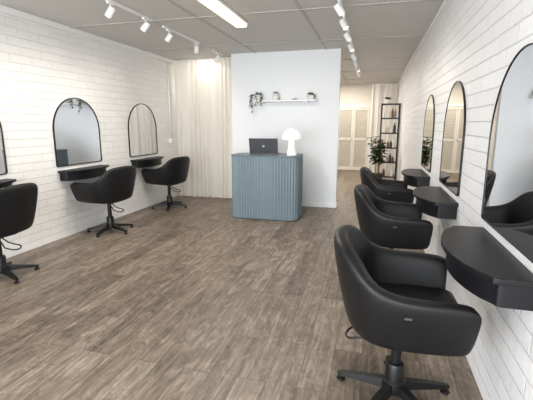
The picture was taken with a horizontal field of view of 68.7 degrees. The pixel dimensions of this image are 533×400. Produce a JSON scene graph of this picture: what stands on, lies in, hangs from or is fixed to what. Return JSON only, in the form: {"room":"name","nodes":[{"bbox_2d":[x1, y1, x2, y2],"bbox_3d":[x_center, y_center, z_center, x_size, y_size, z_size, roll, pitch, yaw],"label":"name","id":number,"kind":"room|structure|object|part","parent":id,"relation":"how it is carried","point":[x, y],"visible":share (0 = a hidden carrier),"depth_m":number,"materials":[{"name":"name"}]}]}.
{"room":"salon","nodes":[
{"label":"salon","id":0,"kind":"room"},
{"bbox_2d":[0,12,178,258],"bbox_3d":[-3.127,-0.604,3.752,0.120,2.750,9.700,3,11,15],"label":"wall","id":1,"kind":"structure","parent":0,"point":[42,67],"depth_m":5.16,"materials":[{"name":"brick"}]},
{"bbox_2d":[0,122,7,174],"bbox_3d":[-3.020,-0.653,3.872,0.020,0.900,0.880,3,11,15],"label":"wall mirror","id":2,"kind":"object","parent":1,"relation":"attached to","point":[3,162],"visible":1,"depth_m":4.30,"materials":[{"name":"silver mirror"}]},
{"bbox_2d":[0,127,5,173],"bbox_3d":[-3.024,-0.653,3.873,0.012,0.890,0.870,3,11,15],"label":"mirror glass","id":3,"kind":"object","parent":2,"relation":"attached to","point":[2,147],"depth_m":4.30,"materials":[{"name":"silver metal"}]},
{"bbox_2d":[0,179,15,188],"bbox_3d":[-2.909,-0.090,3.951,0.250,0.135,0.860,3,11,15],"label":"shelf","id":4,"kind":"object","parent":1,"relation":"attached to","point":[3,182],"visible":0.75,"depth_m":4.18,"materials":[{"name":"black laminate"}]},
{"bbox_2d":[52,98,101,166],"bbox_3d":[-2.602,-0.948,5.388,0.020,0.900,0.880,3,11,15],"label":"wall mirror","id":5,"kind":"object","parent":1,"relation":"attached to","point":[75,125],"visible":1,"depth_m":5.34,"materials":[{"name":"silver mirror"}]},
{"bbox_2d":[58,164,108,180],"bbox_3d":[-2.491,-0.386,5.467,0.250,0.135,0.860,3,11,15],"label":"shelf","id":6,"kind":"object","parent":1,"relation":"attached to","point":[94,171],"visible":0.95,"depth_m":5.26,"materials":[{"name":"black laminate"}]},
{"bbox_3d":[-2.491,-0.438,5.456,0.250,0.028,0.860,3,11,15],"label":"shelf","id":7,"kind":"part","parent":6,"relation":"part of","materials":[{"name":"black laminate"}]},
{"bbox_2d":[0,4,173,63],"bbox_3d":[-3.055,-1.908,3.436,0.050,0.070,9.620,3,11,15],"label":"crown molding","id":8,"kind":"structure","parent":1,"relation":"attached to","point":[3,9],"depth_m":5.18,"materials":[{"name":"white wood"}]},
{"bbox_2d":[128,104,157,156],"bbox_3d":[-2.184,-1.244,6.903,0.020,0.900,0.880,3,11,15],"label":"wall mirror","id":9,"kind":"object","parent":1,"relation":"attached to","point":[142,128],"visible":1,"depth_m":6.87,"materials":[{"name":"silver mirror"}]},
{"bbox_2d":[130,156,163,167],"bbox_3d":[-2.073,-0.681,6.982,0.250,0.135,0.860,3,11,15],"label":"shelf","id":10,"kind":"object","parent":1,"relation":"attached to","point":[150,161],"visible":0.98,"depth_m":6.77,"materials":[{"name":"black laminate"}]},
{"bbox_3d":[-2.073,-0.734,6.972,0.250,0.028,0.860,3,11,15],"label":"shelf","id":11,"kind":"part","parent":10,"relation":"part of","materials":[{"name":"black laminate"}]},
{"bbox_2d":[167,62,172,142],"bbox_3d":[-1.919,-1.921,7.712,0.050,1.580,0.080,3,11,15],"label":"conduit","id":12,"kind":"object","parent":1,"relation":"attached to","point":[170,138],"visible":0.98,"depth_m":7.71,"materials":[{"name":"white plastic"}]},
{"bbox_2d":[0,0,443,83],"bbox_3d":[-0.125,-2.392,5.479,4.850,0.100,15.440,3,11,15],"label":"ceiling","id":13,"kind":"structure","parent":0,"point":[414,18],"depth_m":5.15,"materials":[{"name":"white paint"}]},
{"bbox_2d":[105,0,152,31],"bbox_3d":[-1.620,-1.961,3.996,0.121,0.179,1.650,3,11,15],"label":"track light","id":14,"kind":"object","parent":13,"relation":"attached to","point":[110,11],"visible":1,"depth_m":4.23,"materials":[{"name":"white metal"}]},
{"bbox_3d":[-1.614,-2.038,3.979,0.034,0.022,1.650,3,11,15],"label":"track rail","id":15,"kind":"part","parent":14,"relation":"part of","materials":[{"name":"white metal"}]},
{"bbox_2d":[162,26,199,52],"bbox_3d":[-1.202,-2.272,5.588,0.121,0.178,1.100,3,11,15],"label":"track light","id":16,"kind":"object","parent":13,"relation":"attached to","point":[169,36],"visible":1,"depth_m":5.39,"materials":[{"name":"white metal"}]},
{"bbox_3d":[-1.196,-2.348,5.571,0.034,0.022,1.100,3,11,15],"label":"track rail","id":17,"kind":"part","parent":16,"relation":"part of","materials":[{"name":"white metal"}]},
{"bbox_2d":[173,57,232,197],"bbox_3d":[-1.217,-1.398,7.790,1.306,2.723,0.114,3,11,15],"label":"sheer curtain","id":18,"kind":"object","parent":13,"relation":"hanging from","point":[203,87],"visible":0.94,"depth_m":7.78,"materials":[{"name":"white fabric"}]},
{"bbox_3d":[-1.220,-2.721,7.532,1.290,0.027,0.028,3,11,15],"label":"curtain rail","id":19,"kind":"part","parent":18,"relation":"part of","materials":[{"name":"white metal"}]},
{"bbox_2d":[212,49,222,61],"bbox_3d":[-0.862,-2.527,6.896,0.121,0.178,0.450,3,11,15],"label":"track light","id":20,"kind":"object","parent":13,"relation":"attached to","point":[217,57],"visible":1,"depth_m":6.85,"materials":[{"name":"white metal"}]},
{"bbox_2d":[198,0,248,27],"bbox_3d":[-0.466,-2.081,4.314,0.170,0.065,1.240,3,11,15],"label":"fluorescent ceiling light","id":21,"kind":"object","parent":13,"relation":"attached to","point":[222,9],"visible":1,"depth_m":4.26,"materials":[{"name":"white plastic"}]},
{"bbox_2d":[71,0,438,83],"bbox_3d":[-0.125,-2.339,5.489,4.610,0.009,15.200,3,11,15],"label":"trim","id":22,"kind":"structure","parent":13,"relation":"attached to","point":[300,9],"depth_m":4.92,"materials":[{"name":"white metal"}]},
{"bbox_2d":[334,0,353,51],"bbox_3d":[0.965,-2.109,4.758,0.115,0.180,3.500,3,11,15],"label":"track light","id":23,"kind":"object","parent":13,"relation":"attached to","point":[338,7],"visible":1,"depth_m":4.51,"materials":[{"name":"white metal"}]},
{"bbox_3d":[0.959,-2.187,4.745,0.034,0.022,3.500,3,11,15],"label":"track rail","id":24,"kind":"part","parent":23,"relation":"part of","materials":[{"name":"white metal"}]},
{"bbox_2d":[351,49,360,76],"bbox_3d":[1.918,-2.784,8.217,0.115,0.180,3.400,3,11,15],"label":"track light","id":25,"kind":"object","parent":13,"relation":"attached to","point":[353,56],"visible":0.98,"depth_m":7.44,"materials":[{"name":"white metal"}]},
{"bbox_2d":[0,170,482,399],"bbox_3d":[-0.125,0.405,6.024,4.850,0.100,15.440,3,11,15],"label":"floor","id":26,"kind":"structure","parent":0,"point":[198,301],"depth_m":3.11,"materials":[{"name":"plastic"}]},
{"bbox_2d":[0,183,39,283],"bbox_3d":[-2.639,0.303,3.828,0.700,0.941,0.789,2,11,9],"label":"salon chair","id":27,"kind":"object","parent":26,"relation":"on","point":[18,203],"visible":1,"depth_m":3.73,"materials":[{"name":"black leather"}]},
{"bbox_3d":[-2.512,0.420,3.778,0.255,0.112,0.143,2,11,9],"label":"lift lever","id":28,"kind":"part","parent":27,"relation":"part of","materials":[{"name":"black metal"}]},
{"bbox_2d":[70,166,135,236],"bbox_3d":[-2.197,-0.019,5.477,0.684,0.941,0.787,4,12,22],"label":"salon chair","id":29,"kind":"object","parent":26,"relation":"on","point":[115,185],"visible":1,"depth_m":5.21,"materials":[{"name":"black leather"}]},
{"bbox_3d":[-2.096,0.104,5.402,0.255,0.112,0.143,4,12,22],"label":"lift lever","id":30,"kind":"part","parent":29,"relation":"part of","materials":[{"name":"black metal"}]},
{"bbox_2d":[141,156,189,210],"bbox_3d":[-1.750,-0.328,7.065,0.690,0.941,0.791,5,12,26],"label":"salon chair","id":31,"kind":"object","parent":26,"relation":"on","point":[174,171],"visible":1,"depth_m":6.79,"materials":[{"name":"black leather"}]},
{"bbox_2d":[231,153,302,220],"bbox_3d":[0.015,-0.236,6.388,1.110,1.020,0.600,3,11,15],"label":"reception desk","id":32,"kind":"object","parent":26,"relation":"on","point":[264,187],"visible":0.98,"depth_m":6.10,"materials":[{"name":"blue paint"}]},
{"bbox_2d":[249,138,280,154],"bbox_3d":[-0.023,-0.870,6.297,0.460,0.259,0.339,2,11,10],"label":"laptop","id":33,"kind":"object","parent":32,"relation":"on","point":[257,146],"visible":1,"depth_m":6.16,"materials":[{"name":"grey metal"}]},
{"bbox_2d":[282,128,301,154],"bbox_3d":[0.393,-0.910,6.100,0.316,0.412,0.316,3,11,15],"label":"table lamp","id":34,"kind":"object","parent":32,"relation":"on","point":[291,135],"visible":0.99,"depth_m":6.00,"materials":[{"name":"white"}]},
{"bbox_3d":[0.393,-0.840,6.113,0.156,0.270,0.156,3,11,15],"label":"lamp stem","id":35,"kind":"part","parent":34,"relation":"part of","materials":[{"name":"white plastic"}]},
{"bbox_2d":[367,136,388,178],"bbox_3d":[2.691,-0.950,9.549,0.571,1.211,0.538,3,11,15],"label":"rubber plant","id":36,"kind":"object","parent":26,"relation":"on","point":[377,158],"visible":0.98,"depth_m":9.45,"materials":[{"name":"green plant"}]},
{"bbox_3d":[2.701,-0.497,9.607,0.310,0.300,0.310,3,11,15],"label":"pot","id":37,"kind":"part","parent":36,"relation":"part of","materials":[{"name":"grey ceramic"}]},
{"bbox_2d":[360,167,413,202],"bbox_3d":[1.558,0.045,5.149,0.684,0.941,0.787,3,11,13],"label":"salon chair","id":38,"kind":"object","parent":26,"relation":"on","point":[389,190],"visible":0.38,"depth_m":4.79,"materials":[{"name":"black leather"}]},
{"bbox_2d":[378,103,400,179],"bbox_3d":[3.233,-1.512,10.319,0.472,2.020,0.352,3,11,15],"label":"display shelf","id":39,"kind":"object","parent":26,"relation":"on","point":[391,115],"visible":0.77,"depth_m":10.17,"materials":[{"name":"black metal"}]},
{"bbox_2d":[354,184,432,249],"bbox_3d":[1.146,0.344,3.613,0.689,0.941,0.772,3,11,15],"label":"salon chair","id":40,"kind":"object","parent":26,"relation":"on","point":[388,224],"visible":0.75,"depth_m":3.29,"materials":[{"name":"black leather"}]},
{"bbox_2d":[334,225,481,399],"bbox_3d":[0.689,0.638,2.109,0.692,0.941,0.795,3,11,14],"label":"salon chair","id":41,"kind":"object","parent":26,"relation":"on","point":[398,301],"visible":0.97,"depth_m":1.86,"materials":[{"name":"black leather"}]},
{"bbox_3d":[0.575,0.727,2.207,0.255,0.112,0.143,3,11,14],"label":"lift lever","id":42,"kind":"part","parent":41,"relation":"part of","materials":[{"name":"black metal"}]},
{"bbox_2d":[376,282,457,303],"bbox_3d":[0.748,0.592,2.084,0.545,0.110,0.524,3,11,14],"label":"seat cushion","id":43,"kind":"object","parent":41,"relation":"on","point":[432,291],"depth_m":2.21,"materials":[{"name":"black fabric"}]},
{"bbox_2d":[231,48,341,202],"bbox_3d":[0.322,-1.266,7.148,1.970,2.750,0.120,3,11,15],"label":"wall partition","id":44,"kind":"structure","parent":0,"point":[291,74],"depth_m":6.99,"materials":[{"name":"white paint"}]},
{"bbox_2d":[253,99,316,108],"bbox_3d":[0.319,-1.693,6.896,1.120,0.144,0.200,3,11,15],"label":"wall shelf","id":45,"kind":"object","parent":44,"relation":"attached to","point":[299,100],"visible":0.94,"depth_m":6.82,"materials":[{"name":"white"}]},
{"bbox_2d":[249,92,261,112],"bbox_3d":[-0.184,-1.733,6.949,0.266,0.360,0.304,3,11,15],"label":"trailing potted plant","id":46,"kind":"object","parent":45,"relation":"on","point":[258,96],"visible":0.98,"depth_m":6.93,"materials":[{"name":"green plant"}]},
{"bbox_2d":[271,92,279,99],"bbox_3d":[0.155,-1.845,6.899,0.149,0.154,0.133,-9,14,-40],"label":"vase","id":47,"kind":"object","parent":45,"relation":"on","point":[275,96],"visible":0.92,"depth_m":6.86,"materials":[{"name":"white ceramic"}]},
{"bbox_2d":[306,92,315,98],"bbox_3d":[0.777,-1.799,6.746,0.192,0.123,0.169,3,11,15],"label":"potted succulent","id":48,"kind":"object","parent":45,"relation":"on","point":[310,96],"visible":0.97,"depth_m":6.70,"materials":[{"name":"white ceramic"}]},
{"bbox_2d":[302,201,335,207],"bbox_3d":[0.304,0.052,7.338,1.970,0.090,0.015,3,11,15],"label":"baseboard","id":49,"kind":"structure","parent":44,"relation":"attached to","point":[308,204],"depth_m":7.15,"materials":[{"name":"white"}]},
{"bbox_2d":[339,83,397,169],"bbox_3d":[1.875,-2.408,13.009,4.850,2.750,0.120,3,11,15],"label":"wall","id":50,"kind":"structure","parent":0,"point":[350,94],"depth_m":12.49,"materials":[{"name":"white paint"}]},
{"bbox_2d":[337,108,353,169],"bbox_3d":[2.570,-1.984,12.763,0.480,1.990,0.041,3,11,15],"label":"door","id":51,"kind":"structure","parent":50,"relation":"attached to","point":[352,109],"depth_m":12.75,"materials":[{"name":"white paint"}]},
{"bbox_3d":[2.570,-2.008,12.758,0.380,1.858,0.041,3,11,15],"label":"louvre slats","id":52,"kind":"part","parent":51,"relation":"part of","materials":[{"name":"white wood"}]},
{"bbox_2d":[340,105,370,167],"bbox_3d":[2.572,-2.028,12.780,1.610,2.090,0.090,3,11,15],"label":"door frame","id":53,"kind":"structure","parent":50,"relation":"attached to","point":[341,106],"depth_m":12.49,"materials":[{"name":"white wood"}]},
{"bbox_2d":[352,108,369,169],"bbox_3d":[3.043,-1.959,12.637,0.480,1.990,0.041,3,11,15],"label":"door","id":54,"kind":"structure","parent":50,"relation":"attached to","point":[368,109],"depth_m":12.62,"materials":[{"name":"white paint"}]},
{"bbox_3d":[3.043,-1.984,12.633,0.380,1.858,0.041,3,11,15],"label":"louvre slats","id":55,"kind":"part","parent":54,"relation":"part of","materials":[{"name":"white wood"}]},
{"bbox_2d":[393,0,532,399],"bbox_3d":[2.158,-0.876,5.145,0.120,2.750,15.200,3,11,15],"label":"wall","id":56,"kind":"structure","parent":0,"point":[474,43],"depth_m":2.60,"materials":[{"name":"brick"}]},
{"bbox_2d":[368,83,396,172],"bbox_3d":[3.507,-2.147,11.801,0.718,2.658,0.111,3,11,15],"label":"curtain","id":57,"kind":"object","parent":56,"relation":"attached to","point":[380,92],"visible":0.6,"depth_m":11.75,"materials":[{"name":"white fabric"}]},
{"bbox_2d":[401,169,430,187],"bbox_3d":[1.863,-0.285,4.951,0.290,0.135,0.860,3,11,15],"label":"shelf","id":58,"kind":"object","parent":56,"relation":"attached to","point":[416,178],"visible":0.98,"depth_m":4.66,"materials":[{"name":"black laminate"}]},
{"bbox_3d":[1.863,-0.338,4.941,0.290,0.028,0.860,3,11,15],"label":"shelf","id":59,"kind":"part","parent":58,"relation":"part of","materials":[{"name":"black laminate"}]},
{"bbox_2d":[397,0,448,83],"bbox_3d":[2.085,-2.209,4.905,0.030,0.040,15.200,3,11,15],"label":"crown molding","id":60,"kind":"structure","parent":56,"relation":"attached to","point":[444,3],"depth_m":5.23,"materials":[{"name":"white wood"}]},
{"bbox_2d":[421,95,434,171],"bbox_3d":[2.001,-0.839,4.826,0.016,0.900,0.880,3,11,15],"label":"wall mirror","id":61,"kind":"object","parent":56,"relation":"attached to","point":[429,120],"visible":1,"depth_m":4.74,"materials":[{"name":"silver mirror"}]},
{"bbox_2d":[413,186,458,219],"bbox_3d":[1.450,0.007,3.454,0.290,0.135,0.860,3,11,15],"label":"shelf","id":62,"kind":"object","parent":56,"relation":"attached to","point":[434,201],"visible":1,"depth_m":3.18,"materials":[{"name":"black laminate"}]},
{"bbox_3d":[1.450,-0.046,3.444,0.290,0.028,0.860,3,11,15],"label":"shelf","id":63,"kind":"part","parent":62,"relation":"part of","materials":[{"name":"black laminate"}]},
{"bbox_2d":[439,81,465,195],"bbox_3d":[1.588,-0.547,3.329,0.016,0.900,0.880,3,11,15],"label":"wall mirror","id":64,"kind":"object","parent":56,"relation":"attached to","point":[454,129],"visible":1,"depth_m":3.24,"materials":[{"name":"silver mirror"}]},
{"bbox_2d":[441,225,532,310],"bbox_3d":[1.038,0.299,1.957,0.290,0.135,0.860,3,11,15],"label":"shelf","id":65,"kind":"object","parent":56,"relation":"attached to","point":[475,258],"visible":1,"depth_m":1.71,"materials":[{"name":"black laminate"}]},
{"bbox_2d":[481,43,532,262],"bbox_3d":[1.175,-0.255,1.832,0.016,0.900,0.880,3,11,15],"label":"wall mirror","id":66,"kind":"object","parent":56,"relation":"attached to","point":[507,201],"visible":1,"depth_m":1.86,"materials":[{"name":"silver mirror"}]}
]}

